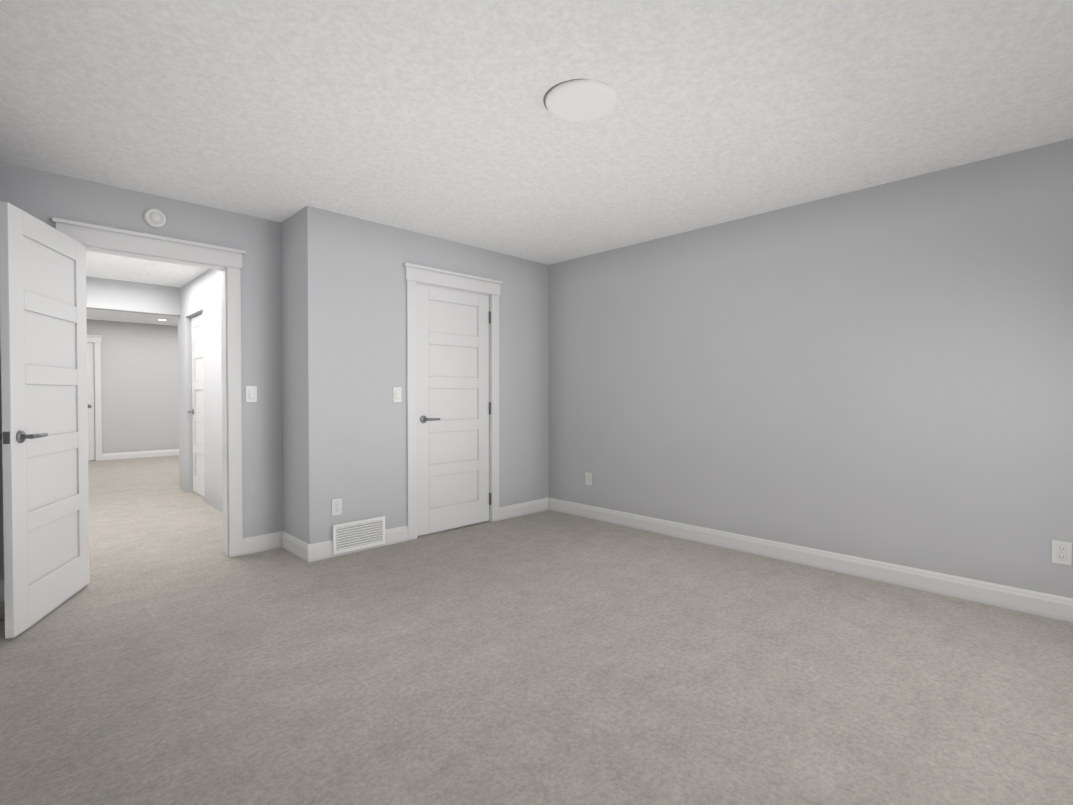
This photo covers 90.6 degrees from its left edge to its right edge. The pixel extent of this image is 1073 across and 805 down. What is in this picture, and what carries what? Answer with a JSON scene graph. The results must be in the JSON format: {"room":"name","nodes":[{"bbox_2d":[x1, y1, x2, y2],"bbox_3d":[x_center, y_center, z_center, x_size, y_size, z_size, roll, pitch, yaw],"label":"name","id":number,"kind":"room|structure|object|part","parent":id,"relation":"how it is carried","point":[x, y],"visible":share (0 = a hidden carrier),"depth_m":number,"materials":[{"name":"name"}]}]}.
{"room":"empty bedroom","nodes":[
{"label":"empty bedroom","id":0,"kind":"room"},
{"bbox_2d":[86,319,178,453],"bbox_3d":[-7.023,-0.218,9.843,3.760,2.440,0.120,-1,1,-45],"label":"wall","id":1,"kind":"structure","parent":0,"point":[139,389],"depth_m":9.59,"materials":[{"name":"grey paint"}]},
{"bbox_2d":[87,343,94,460],"bbox_3d":[-7.909,-0.010,8.930,0.726,2.034,0.151,-1,1,-45],"label":"door","id":2,"kind":"structure","parent":1,"relation":"in","point":[90,397],"depth_m":9.14,"materials":[{"name":"white paint"}]},
{"bbox_2d":[87,334,102,460],"bbox_3d":[-7.931,-0.072,8.950,0.968,2.175,0.192,-1,1,-45],"label":"door frame","id":3,"kind":"structure","parent":1,"relation":"attached to","point":[96,340],"depth_m":9.18,"materials":[{"name":"white paint"}]},
{"bbox_2d":[102,449,178,460],"bbox_3d":[-6.642,0.938,10.140,2.585,0.120,0.016,-1,1,-45],"label":"baseboard","id":4,"kind":"structure","parent":1,"relation":"attached to","point":[138,454],"depth_m":9.61,"materials":[{"name":"white paint"}]},
{"bbox_2d":[0,162,282,579],"bbox_3d":[-2.505,-0.121,3.500,1.540,2.440,0.120,-1,1,-45],"label":"wall","id":5,"kind":"structure","parent":0,"point":[44,197],"depth_m":3.82,"materials":[{"name":"grey paint"}]},
{"bbox_2d":[0,579,3,601],"bbox_3d":[-2.899,1.046,3.034,0.300,0.120,0.016,-1,1,-45],"label":"baseboard","id":6,"kind":"structure","parent":5,"relation":"attached to","point":[1,590],"depth_m":2.95,"materials":[{"name":"white paint"}]},
{"bbox_2d":[0,201,89,638],"bbox_3d":[-2.591,0.082,2.829,0.151,2.034,0.776,0,1,-20],"label":"bedroom door","id":7,"kind":"structure","parent":5,"relation":"in","point":[43,340],"depth_m":2.73,"materials":[{"name":"white paint"}]},
{"bbox_3d":[-2.494,0.163,2.556,0.151,0.062,0.194,0,1,-20],"label":"handle","id":8,"kind":"part","parent":7,"relation":"part of","materials":[{"name":"grey metal"}]},
{"bbox_2d":[52,217,244,557],"bbox_3d":[-2.501,0.011,3.506,1.018,2.175,0.192,-1,1,-45],"label":"door frame","id":9,"kind":"structure","parent":5,"relation":"attached to","point":[105,237],"depth_m":3.74,"materials":[{"name":"white paint"}]},
{"bbox_2d":[143,208,165,227],"bbox_3d":[-2.457,-1.190,3.421,0.120,0.120,0.036,-1,1,-45],"label":"smoke detector","id":10,"kind":"object","parent":5,"relation":"attached to","point":[154,218],"visible":1,"depth_m":3.41,"materials":[{"name":"white plastic"}]},
{"bbox_2d":[246,386,256,401],"bbox_3d":[-2.063,-0.061,3.843,0.072,0.116,0.012,-1,1,-45],"label":"light switch","id":11,"kind":"object","parent":5,"relation":"attached to","point":[251,393],"visible":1,"depth_m":3.84,"materials":[{"name":"white plastic"}]},
{"bbox_2d":[243,531,282,554],"bbox_3d":[-2.012,1.033,3.908,0.290,0.120,0.016,-1,1,-45],"label":"baseboard","id":12,"kind":"structure","parent":5,"relation":"attached to","point":[261,543],"depth_m":3.90,"materials":[{"name":"white paint"}]},
{"bbox_2d":[178,209,303,540],"bbox_3d":[-2.980,-0.146,5.151,0.100,2.440,3.940,-1,1,-45],"label":"wall","id":13,"kind":"structure","parent":0,"point":[200,294],"depth_m":5.21,"materials":[{"name":"grey paint"}]},
{"bbox_2d":[188,314,204,496],"bbox_3d":[-3.779,0.034,5.996,0.151,2.034,0.756,-1,1,-45],"label":"hall door","id":14,"kind":"structure","parent":13,"relation":"in","point":[197,411],"depth_m":6.07,"materials":[{"name":"white paint"}]},
{"bbox_2d":[282,531,307,561],"bbox_3d":[-1.744,1.034,3.831,0.016,0.120,0.500,-1,1,-45],"label":"baseboard","id":15,"kind":"structure","parent":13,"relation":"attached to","point":[294,545],"depth_m":3.81,"materials":[{"name":"white paint"}]},
{"bbox_2d":[302,206,548,543],"bbox_3d":[-0.755,-0.137,4.506,2.365,2.440,0.100,-1,1,-45],"label":"wall","id":16,"kind":"structure","parent":0,"point":[354,362],"depth_m":4.00,"materials":[{"name":"grey paint"}]},
{"bbox_2d":[332,498,341,515],"bbox_3d":[-1.423,0.745,3.786,0.072,0.116,0.010,-1,1,-45],"label":"electrical outlet","id":17,"kind":"object","parent":16,"relation":"attached to","point":[336,506],"visible":1,"depth_m":3.78,"materials":[{"name":"white plastic"}]},
{"bbox_2d":[307,525,407,562],"bbox_3d":[-1.291,1.033,3.916,0.781,0.120,0.016,-1,1,-45],"label":"baseboard","id":18,"kind":"structure","parent":16,"relation":"attached to","point":[323,550],"depth_m":3.79,"materials":[{"name":"white paint"}]},
{"bbox_2d":[333,516,384,554],"bbox_3d":[-1.294,0.968,3.890,0.400,0.206,0.016,-1,1,-45],"label":"air vent","id":19,"kind":"object","parent":16,"relation":"in","point":[355,535],"visible":1,"depth_m":3.88,"materials":[{"name":"white metal"}]},
{"bbox_2d":[393,387,401,401],"bbox_3d":[-1.076,-0.060,4.113,0.072,0.116,0.012,-1,1,-45],"label":"light switch","id":20,"kind":"object","parent":16,"relation":"attached to","point":[397,394],"visible":1,"depth_m":4.11,"materials":[{"name":"white plastic"}]},
{"bbox_2d":[417,283,488,535],"bbox_3d":[-0.708,0.057,4.527,0.756,2.034,0.151,-1,1,-45],"label":"closet door","id":21,"kind":"structure","parent":16,"relation":"in","point":[452,408],"depth_m":4.50,"materials":[{"name":"white paint"}]},
{"bbox_3d":[-0.908,0.136,4.331,0.194,0.062,0.151,-1,1,-45],"label":"handle","id":22,"kind":"part","parent":21,"relation":"part of","materials":[{"name":"grey metal"}]},
{"bbox_2d":[403,263,502,540],"bbox_3d":[-0.722,-0.005,4.542,0.998,2.175,0.172,-1,1,-45],"label":"door frame","id":23,"kind":"structure","parent":16,"relation":"attached to","point":[414,274],"depth_m":4.25,"materials":[{"name":"white paint"}]},
{"bbox_2d":[489,311,490,504],"bbox_3d":[-0.430,0.052,4.788,0.020,1.742,0.050,-1,1,-45],"label":"closet door hinge","id":24,"kind":"object","parent":23,"relation":"attached to","point":[489,406],"visible":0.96,"depth_m":4.77,"materials":[{"name":"silver metal"}]},
{"bbox_2d":[499,498,548,520],"bbox_3d":[-0.111,1.015,5.077,0.670,0.120,0.016,-1,1,-45],"label":"baseboard","id":25,"kind":"structure","parent":16,"relation":"attached to","point":[521,509],"depth_m":5.05,"materials":[{"name":"white paint"}]},
{"bbox_2d":[0,455,1072,804],"bbox_3d":[-2.612,1.121,5.314,4.145,0.100,12.790,-1,1,-45],"label":"floor","id":26,"kind":"structure","parent":0,"point":[170,653],"depth_m":2.16,"materials":[{"name":"carpet"}]},
{"bbox_2d":[0,0,1072,325],"bbox_3d":[-2.612,-1.418,5.276,4.145,0.100,12.790,-1,1,-45],"label":"ceiling","id":27,"kind":"structure","parent":0,"point":[434,118],"depth_m":2.37,"materials":[{"name":"white paint"}]},
{"bbox_2d":[86,276,179,316],"bbox_3d":[-4.017,-1.224,6.773,3.520,0.334,0.150,-1,1,-45],"label":"beam","id":28,"kind":"structure","parent":27,"relation":"attached to","point":[120,295],"depth_m":6.07,"materials":[{"name":"grey paint"}]},
{"bbox_2d":[543,79,616,121],"bbox_3d":[0.189,-1.310,2.323,0.316,0.027,0.319,-1,1,-45],"label":"recessed light","id":29,"kind":"object","parent":27,"relation":"in","point":[579,100],"visible":1,"depth_m":2.28,"materials":[{"name":"white plastic"}]},
{"bbox_2d":[549,138,1072,597],"bbox_3d":[1.694,-0.126,3.789,0.120,2.440,4.600,-1,1,-45],"label":"wall","id":30,"kind":"structure","parent":0,"point":[882,372],"depth_m":3.38,"materials":[{"name":"grey paint"}]},
{"bbox_2d":[586,472,591,484],"bbox_3d":[0.486,0.709,4.937,0.010,0.116,0.072,-1,1,-45],"label":"electrical outlet","id":31,"kind":"object","parent":30,"relation":"attached to","point":[588,478],"visible":1,"depth_m":4.93,"materials":[{"name":"white plastic"}]},
{"bbox_2d":[549,498,1072,622],"bbox_3d":[1.646,1.035,3.759,0.016,0.120,4.360,-1,1,-45],"label":"baseboard","id":32,"kind":"structure","parent":30,"relation":"attached to","point":[1056,607],"depth_m":3.38,"materials":[{"name":"white paint"}]},
{"bbox_2d":[1052,540,1071,564],"bbox_3d":[2.679,0.766,2.709,0.010,0.116,0.072,-1,1,-45],"label":"electrical outlet","id":33,"kind":"object","parent":30,"relation":"attached to","point":[1061,552],"visible":1,"depth_m":2.71,"materials":[{"name":"white plastic"}]}
]}

